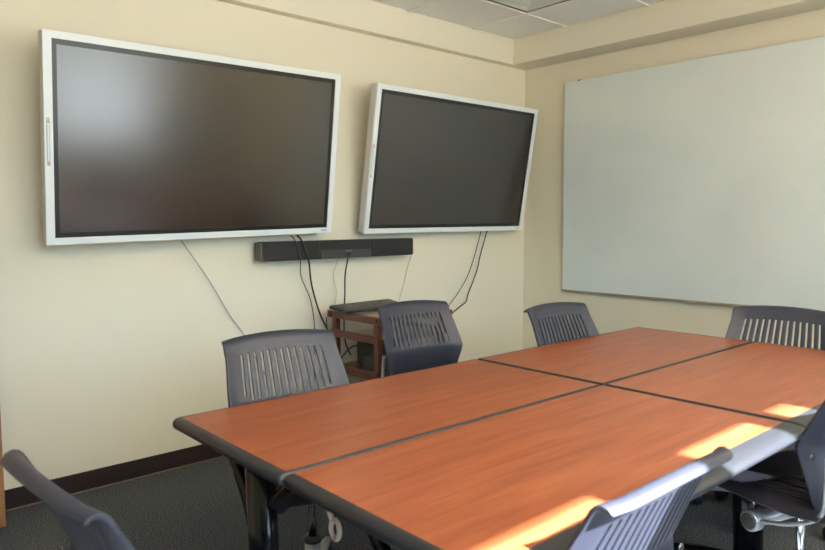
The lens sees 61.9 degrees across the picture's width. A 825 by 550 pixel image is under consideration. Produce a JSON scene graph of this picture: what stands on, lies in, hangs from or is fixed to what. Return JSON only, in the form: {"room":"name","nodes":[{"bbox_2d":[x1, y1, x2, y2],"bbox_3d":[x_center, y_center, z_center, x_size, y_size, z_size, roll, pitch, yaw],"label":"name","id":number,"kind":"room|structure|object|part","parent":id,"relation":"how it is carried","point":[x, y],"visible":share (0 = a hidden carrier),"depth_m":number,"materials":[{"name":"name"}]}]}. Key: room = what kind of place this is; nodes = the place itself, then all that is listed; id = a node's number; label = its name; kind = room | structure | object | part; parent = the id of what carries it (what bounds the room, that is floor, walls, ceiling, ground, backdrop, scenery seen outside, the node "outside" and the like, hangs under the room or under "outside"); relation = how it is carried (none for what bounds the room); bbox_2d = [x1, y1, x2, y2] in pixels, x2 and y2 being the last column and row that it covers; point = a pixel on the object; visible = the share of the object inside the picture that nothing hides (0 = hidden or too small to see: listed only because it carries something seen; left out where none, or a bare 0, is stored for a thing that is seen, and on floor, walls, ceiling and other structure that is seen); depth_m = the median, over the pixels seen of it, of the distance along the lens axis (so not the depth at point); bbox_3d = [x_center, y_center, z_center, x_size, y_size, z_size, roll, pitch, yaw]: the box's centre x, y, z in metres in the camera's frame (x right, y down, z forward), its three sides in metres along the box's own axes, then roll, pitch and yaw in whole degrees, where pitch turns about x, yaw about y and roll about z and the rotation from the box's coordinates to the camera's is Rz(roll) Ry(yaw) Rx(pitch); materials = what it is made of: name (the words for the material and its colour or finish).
{"room":"conference room","nodes":[
{"label":"conference room","id":0,"kind":"room"},
{"bbox_2d":[0,0,524,489],"bbox_3d":[-1.579,-0.325,3.229,6.750,2.687,0.150,-4,6,-42],"label":"wall","id":1,"kind":"structure","parent":0,"point":[103,346],"depth_m":3.49,"materials":[{"name":"beige paint"}]},
{"bbox_2d":[5,444,222,509],"bbox_3d":[-1.503,0.972,3.290,6.400,0.092,0.008,-4,6,-42],"label":"baseboard","id":2,"kind":"structure","parent":1,"relation":"attached to","point":[19,496],"depth_m":3.35,"materials":[{"name":"black plastic"}]},
{"bbox_2d":[6,456,224,511],"bbox_3d":[-1.500,1.015,3.284,6.392,0.006,0.009,-4,6,-42],"label":"trim","id":3,"kind":"structure","parent":1,"relation":"attached to","point":[220,456],"depth_m":3.37,"materials":[{"name":"brown rubber"}]},
{"bbox_2d":[38,28,340,244],"bbox_3d":[-1.030,-0.624,3.421,1.535,0.912,0.289,-5,6,-44],"label":"wall display","id":4,"kind":"object","parent":1,"relation":"attached to","point":[140,142],"visible":1,"depth_m":3.24,"materials":[{"name":"white plastic"}]},
{"bbox_3d":[-1.001,-0.624,3.390,1.513,0.879,0.050,-6,16,-44],"label":"casing","id":5,"kind":"part","parent":4,"relation":"part of","materials":[{"name":"white plastic"}]},
{"bbox_2d":[290,235,314,379],"bbox_3d":[-0.613,0.214,3.953,0.053,0.890,0.198,2,5,28],"label":"cable","id":6,"kind":"object","parent":4,"relation":"hanging from","point":[290,235],"visible":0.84,"depth_m":3.98,"materials":[{"name":"grey plastic"}]},
{"bbox_2d":[296,235,327,328],"bbox_3d":[-0.509,0.280,4.064,0.077,1.044,0.418,3,6,38],"label":"cable","id":7,"kind":"object","parent":4,"relation":"hanging from","point":[296,235],"visible":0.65,"depth_m":3.97,"materials":[{"name":"black plastic"}]},
{"bbox_2d":[181,240,264,373],"bbox_3d":[-0.980,0.232,3.675,0.023,0.845,0.531,4,6,44],"label":"cable","id":8,"kind":"object","parent":1,"relation":"attached to","point":[181,240],"visible":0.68,"depth_m":3.61,"materials":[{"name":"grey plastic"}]},
{"bbox_2d":[254,238,412,261],"bbox_3d":[-0.430,-0.156,4.104,1.112,0.108,0.116,-4,6,-42],"label":"bar","id":9,"kind":"object","parent":1,"relation":"attached to","point":[269,251],"visible":1,"depth_m":4.00,"materials":[{"name":"grey plastic"}]},
{"bbox_2d":[263,241,319,261],"bbox_3d":[-0.668,-0.135,3.833,0.362,0.106,0.008,-4,6,-42],"label":"speaker grille","id":10,"kind":"object","parent":9,"relation":"attached to","point":[280,250],"depth_m":3.81,"materials":[{"name":"black fabric"}]},
{"bbox_2d":[333,258,338,302],"bbox_3d":[-0.459,0.170,4.122,0.034,0.551,0.036,-4,6,-42],"label":"cable","id":11,"kind":"object","parent":9,"relation":"hanging from","point":[338,258],"visible":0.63,"depth_m":4.12,"materials":[{"name":"beige plastic"}]},
{"bbox_2d":[320,239,370,249],"bbox_3d":[-0.393,-0.181,4.080,0.370,0.056,0.005,-4,6,-42],"label":"grille","id":12,"kind":"object","parent":9,"relation":"attached to","point":[354,244],"depth_m":4.08,"materials":[{"name":"black fabric"}]},
{"bbox_3d":[-0.391,-0.126,4.082,0.370,0.046,0.012,-4,6,-42],"label":"camera panel","id":13,"kind":"part","parent":9,"relation":"part of","materials":[{"name":"grey plastic"}]},
{"bbox_2d":[343,258,350,354],"bbox_3d":[-0.398,0.192,4.122,0.051,0.590,0.040,-4,6,-42],"label":"cable","id":14,"kind":"object","parent":9,"relation":"hanging from","point":[347,258],"visible":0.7,"depth_m":4.09,"materials":[{"name":"black plastic"}]},
{"bbox_2d":[371,238,412,255],"bbox_3d":[-0.126,-0.176,4.321,0.337,0.106,0.008,-4,6,-42],"label":"speaker grille","id":15,"kind":"object","parent":9,"relation":"attached to","point":[391,246],"depth_m":4.31,"materials":[{"name":"black fabric"}]},
{"bbox_2d":[399,255,411,299],"bbox_3d":[-0.069,0.163,4.505,0.142,0.601,0.031,-3,5,-30],"label":"cable","id":16,"kind":"object","parent":9,"relation":"hanging from","point":[411,255],"visible":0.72,"depth_m":4.51,"materials":[{"name":"beige plastic"}]},
{"bbox_2d":[216,0,529,69],"bbox_3d":[-1.493,-1.484,3.073,6.400,0.212,0.065,-4,6,-42],"label":"soffit","id":17,"kind":"structure","parent":1,"relation":"attached to","point":[368,17],"depth_m":4.29,"materials":[{"name":"beige paint"}]},
{"bbox_2d":[358,83,538,233],"bbox_3d":[0.271,-0.729,4.600,1.519,0.882,0.264,-4,6,-43],"label":"wall display","id":18,"kind":"object","parent":1,"relation":"attached to","point":[434,162],"visible":1,"depth_m":4.46,"materials":[{"name":"white plastic"}]},
{"bbox_3d":[0.285,-0.730,4.584,1.513,0.879,0.050,-5,16,-43],"label":"casing","id":19,"kind":"part","parent":18,"relation":"part of","materials":[{"name":"white plastic"}]},
{"bbox_2d":[437,231,486,335],"bbox_3d":[0.324,0.141,4.835,0.576,0.893,0.029,-4,6,-42],"label":"cable","id":20,"kind":"object","parent":18,"relation":"hanging from","point":[486,231],"visible":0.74,"depth_m":4.95,"materials":[{"name":"black plastic"}]},
{"bbox_2d":[449,232,480,305],"bbox_3d":[0.318,0.141,4.830,0.459,0.891,0.027,-4,6,-42],"label":"cable","id":21,"kind":"object","parent":18,"relation":"hanging from","point":[480,232],"visible":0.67,"depth_m":4.91,"materials":[{"name":"black plastic"}]},
{"bbox_2d":[0,441,824,549],"bbox_3d":[-0.031,1.194,1.638,6.750,0.100,4.750,-4,6,-42],"label":"floor","id":22,"kind":"structure","parent":0,"point":[199,506],"depth_m":2.91,"materials":[{"name":"carpet"}]},
{"bbox_2d":[0,414,5,527],"bbox_3d":[-2.003,0.016,2.470,0.869,2.108,0.100,-4,6,-42],"label":"door","id":23,"kind":"structure","parent":22,"relation":"on","point":[2,491],"depth_m":2.83,"materials":[{"name":"brown wood"}]},
{"bbox_2d":[0,449,134,549],"bbox_3d":[-0.445,0.739,1.386,0.574,0.850,0.589,4,6,44],"label":"chair","id":24,"kind":"object","parent":22,"relation":"on","point":[86,527],"visible":1,"depth_m":1.10,"materials":[{"name":"grey plastic"}]},
{"bbox_2d":[221,329,348,549],"bbox_3d":[-0.331,0.654,2.291,0.574,0.875,0.589,-3,5,-34],"label":"chair","id":25,"kind":"object","parent":22,"relation":"on","point":[233,348],"visible":0.41,"depth_m":2.42,"materials":[{"name":"grey plastic"}]},
{"bbox_3d":[-0.322,0.633,2.267,0.476,0.063,0.456,-3,5,-34],"label":"seat","id":26,"kind":"part","parent":25,"relation":"part of","materials":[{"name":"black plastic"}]},
{"bbox_3d":[-0.456,0.402,2.446,0.456,0.397,0.162,-3,5,-34],"label":"backrest","id":27,"kind":"part","parent":25,"relation":"part of","materials":[{"name":"grey plastic"}]},
{"bbox_2d":[173,359,600,549],"bbox_3d":[-0.020,0.742,2.143,1.232,0.720,0.586,-4,6,-41],"label":"table","id":28,"kind":"object","parent":22,"relation":"on","point":[264,442],"visible":0.73,"depth_m":1.91,"materials":[{"name":"brown wood"}]},
{"bbox_2d":[327,309,451,379],"bbox_3d":[-0.126,0.576,4.040,0.580,0.752,0.480,-4,6,-42],"label":"equipment cart","id":29,"kind":"object","parent":22,"relation":"on","point":[374,335],"visible":0.22,"depth_m":3.83,"materials":[{"name":"brown wood"}]},
{"bbox_3d":[-0.440,0.570,4.012,0.032,0.660,0.040,-4,6,-42],"label":"leg","id":30,"kind":"part","parent":29,"relation":"part of","materials":[{"name":"brown wood"}]},
{"bbox_2d":[341,345,358,358],"bbox_3d":[-0.371,0.463,4.014,0.136,0.109,0.055,-3,5,-28],"label":"cable","id":31,"kind":"object","parent":29,"relation":"on","point":[354,345],"visible":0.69,"depth_m":3.98,"materials":[{"name":"black plastic"}]},
{"bbox_3d":[-0.326,0.236,3.833,0.024,0.040,0.480,-4,6,-42],"label":"rail","id":32,"kind":"part","parent":29,"relation":"part of","materials":[{"name":"brown wood"}]},
{"bbox_3d":[-0.326,0.343,3.841,0.024,0.040,0.420,-4,6,-42],"label":"rail","id":33,"kind":"part","parent":29,"relation":"part of","materials":[{"name":"brown wood"}]},
{"bbox_3d":[-0.325,0.542,3.857,0.024,0.050,0.420,-4,6,-42],"label":"rail","id":34,"kind":"part","parent":29,"relation":"part of","materials":[{"name":"brown wood"}]},
{"bbox_2d":[329,299,396,313],"bbox_3d":[-0.254,0.180,4.029,0.156,0.036,0.470,4,6,45],"label":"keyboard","id":35,"kind":"object","parent":29,"relation":"on","point":[355,307],"visible":0.89,"depth_m":3.95,"materials":[{"name":"black plastic"}]},
{"bbox_2d":[343,361,387,376],"bbox_3d":[-0.134,0.531,4.030,0.500,0.020,0.410,-4,6,-42],"label":"shelf","id":36,"kind":"object","parent":29,"relation":"attached to","point":[353,368],"depth_m":3.83,"materials":[{"name":"brown wood"}]},
{"bbox_2d":[355,310,378,316],"bbox_3d":[-0.135,0.224,4.006,0.500,0.016,0.400,-4,6,-42],"label":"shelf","id":37,"kind":"object","parent":29,"relation":"attached to","point":[374,313],"depth_m":3.90,"materials":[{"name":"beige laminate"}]},
{"bbox_2d":[363,354,386,370],"bbox_3d":[-0.201,0.493,3.870,0.130,0.080,0.091,-4,6,-42],"label":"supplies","id":38,"kind":"object","parent":29,"relation":"on","point":[368,361],"visible":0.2,"depth_m":3.83,"materials":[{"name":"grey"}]},
{"bbox_2d":[357,341,394,363],"bbox_3d":[-0.206,0.454,4.052,0.180,0.130,0.161,-4,6,-42],"label":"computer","id":39,"kind":"object","parent":29,"relation":"on","point":[364,349],"visible":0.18,"depth_m":4.00,"materials":[{"name":"black plastic"}]},
{"bbox_3d":[-0.185,0.592,3.731,0.032,0.660,0.040,-4,6,-42],"label":"leg","id":40,"kind":"part","parent":29,"relation":"part of","materials":[{"name":"brown wood"}]},
{"bbox_2d":[350,325,431,338],"bbox_3d":[-0.134,0.341,4.015,0.500,0.015,0.380,-4,6,-42],"label":"shelf","id":41,"kind":"object","parent":29,"relation":"attached to","point":[370,331],"depth_m":3.97,"materials":[{"name":"beige laminate"}]},
{"bbox_2d":[375,300,462,376],"bbox_3d":[0.151,0.579,3.203,0.574,0.875,0.589,-4,6,-36],"label":"chair","id":42,"kind":"object","parent":22,"relation":"on","point":[416,357],"visible":0.37,"depth_m":3.34,"materials":[{"name":"grey plastic"}]},
{"bbox_2d":[284,385,804,549],"bbox_3d":[0.388,0.777,1.688,1.226,0.720,0.632,-4,6,-41],"label":"table","id":43,"kind":"object","parent":22,"relation":"on","point":[525,478],"visible":0.8,"depth_m":1.52,"materials":[{"name":"brown wood"}]},
{"bbox_2d":[326,510,341,541],"bbox_3d":[-0.173,0.529,1.538,0.043,0.138,0.019,3,6,35],"label":"strap loop","id":44,"kind":"object","parent":43,"relation":"hanging from","point":[332,519],"visible":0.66,"depth_m":1.54,"materials":[{"name":"beige"}]},
{"bbox_2d":[524,302,598,346],"bbox_3d":[0.842,0.585,3.107,0.574,0.875,0.589,-4,6,-38],"label":"chair","id":45,"kind":"object","parent":22,"relation":"on","point":[555,322],"visible":0.21,"depth_m":3.25,"materials":[{"name":"grey plastic"}]},
{"bbox_2d":[477,327,752,498],"bbox_3d":[0.902,0.674,2.953,1.208,0.720,0.586,-4,6,-41],"label":"table","id":46,"kind":"object","parent":22,"relation":"on","point":[602,359],"visible":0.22,"depth_m":2.83,"materials":[{"name":"brown wood"}]},
{"bbox_2d":[565,446,732,549],"bbox_3d":[0.275,0.735,1.401,0.574,0.850,0.589,-4,6,-41],"label":"chair","id":47,"kind":"object","parent":22,"relation":"on","point":[647,517],"visible":1,"depth_m":1.16,"materials":[{"name":"grey plastic"}]},
{"bbox_2d":[605,342,824,549],"bbox_3d":[1.307,0.709,2.495,1.208,0.720,0.632,-4,6,-41],"label":"table","id":48,"kind":"object","parent":22,"relation":"on","point":[784,383],"visible":0.52,"depth_m":2.33,"materials":[{"name":"brown wood"}]},
{"bbox_2d":[691,305,824,538],"bbox_3d":[1.515,0.596,2.937,0.574,0.875,0.589,4,6,40],"label":"chair","id":49,"kind":"object","parent":22,"relation":"on","point":[797,315],"visible":0.23,"depth_m":3.09,"materials":[{"name":"grey plastic"}]},
{"bbox_3d":[1.647,0.343,3.085,0.456,0.397,0.162,4,6,40],"label":"backrest","id":50,"kind":"part","parent":49,"relation":"part of","materials":[{"name":"grey plastic"}]},
{"bbox_2d":[718,401,824,549],"bbox_3d":[1.161,0.658,2.051,0.574,0.893,0.589,-2,5,-24],"label":"chair","id":51,"kind":"object","parent":22,"relation":"on","point":[790,483],"visible":0.77,"depth_m":1.94,"materials":[{"name":"grey plastic"}]},
{"bbox_3d":[1.155,0.625,2.072,0.476,0.063,0.456,-2,5,-24],"label":"seat","id":52,"kind":"part","parent":51,"relation":"part of","materials":[{"name":"black plastic"}]},
{"bbox_3d":[1.252,0.426,1.839,0.456,0.397,0.162,-2,5,-24],"label":"backrest","id":53,"kind":"part","parent":51,"relation":"part of","materials":[{"name":"grey plastic"}]},
{"bbox_2d":[372,0,663,38],"bbox_3d":[-0.039,-1.485,1.460,6.400,0.105,4.400,-4,6,-42],"label":"ceiling","id":54,"kind":"structure","parent":0,"point":[484,15],"depth_m":4.38,"materials":[{"name":"white"}]},
{"bbox_2d":[486,0,570,12],"bbox_3d":[0.706,-1.655,3.980,0.586,0.040,0.586,-4,6,-42],"label":"ceiling vent","id":55,"kind":"object","parent":54,"relation":"in","point":[526,6],"visible":1,"depth_m":4.21,"materials":[{"name":"white"}]},
{"bbox_2d":[523,9,824,348],"bbox_3d":[2.461,-0.376,3.678,0.150,2.687,4.600,-4,6,-42],"label":"wall","id":56,"kind":"structure","parent":0,"point":[544,86],"depth_m":4.86,"materials":[{"name":"beige paint"}]},
{"bbox_2d":[514,0,824,68],"bbox_3d":[2.275,-1.533,3.512,0.220,0.212,4.335,-4,6,-42],"label":"trim","id":57,"kind":"structure","parent":56,"relation":"attached to","point":[666,20],"depth_m":4.29,"materials":[{"name":"beige paint"}]},
{"bbox_2d":[562,36,824,310],"bbox_3d":[1.947,-0.566,4.094,0.036,1.512,2.500,-4,6,-42],"label":"whiteboard","id":58,"kind":"object","parent":56,"relation":"attached to","point":[702,180],"visible":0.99,"depth_m":4.25,"materials":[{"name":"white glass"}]}
]}

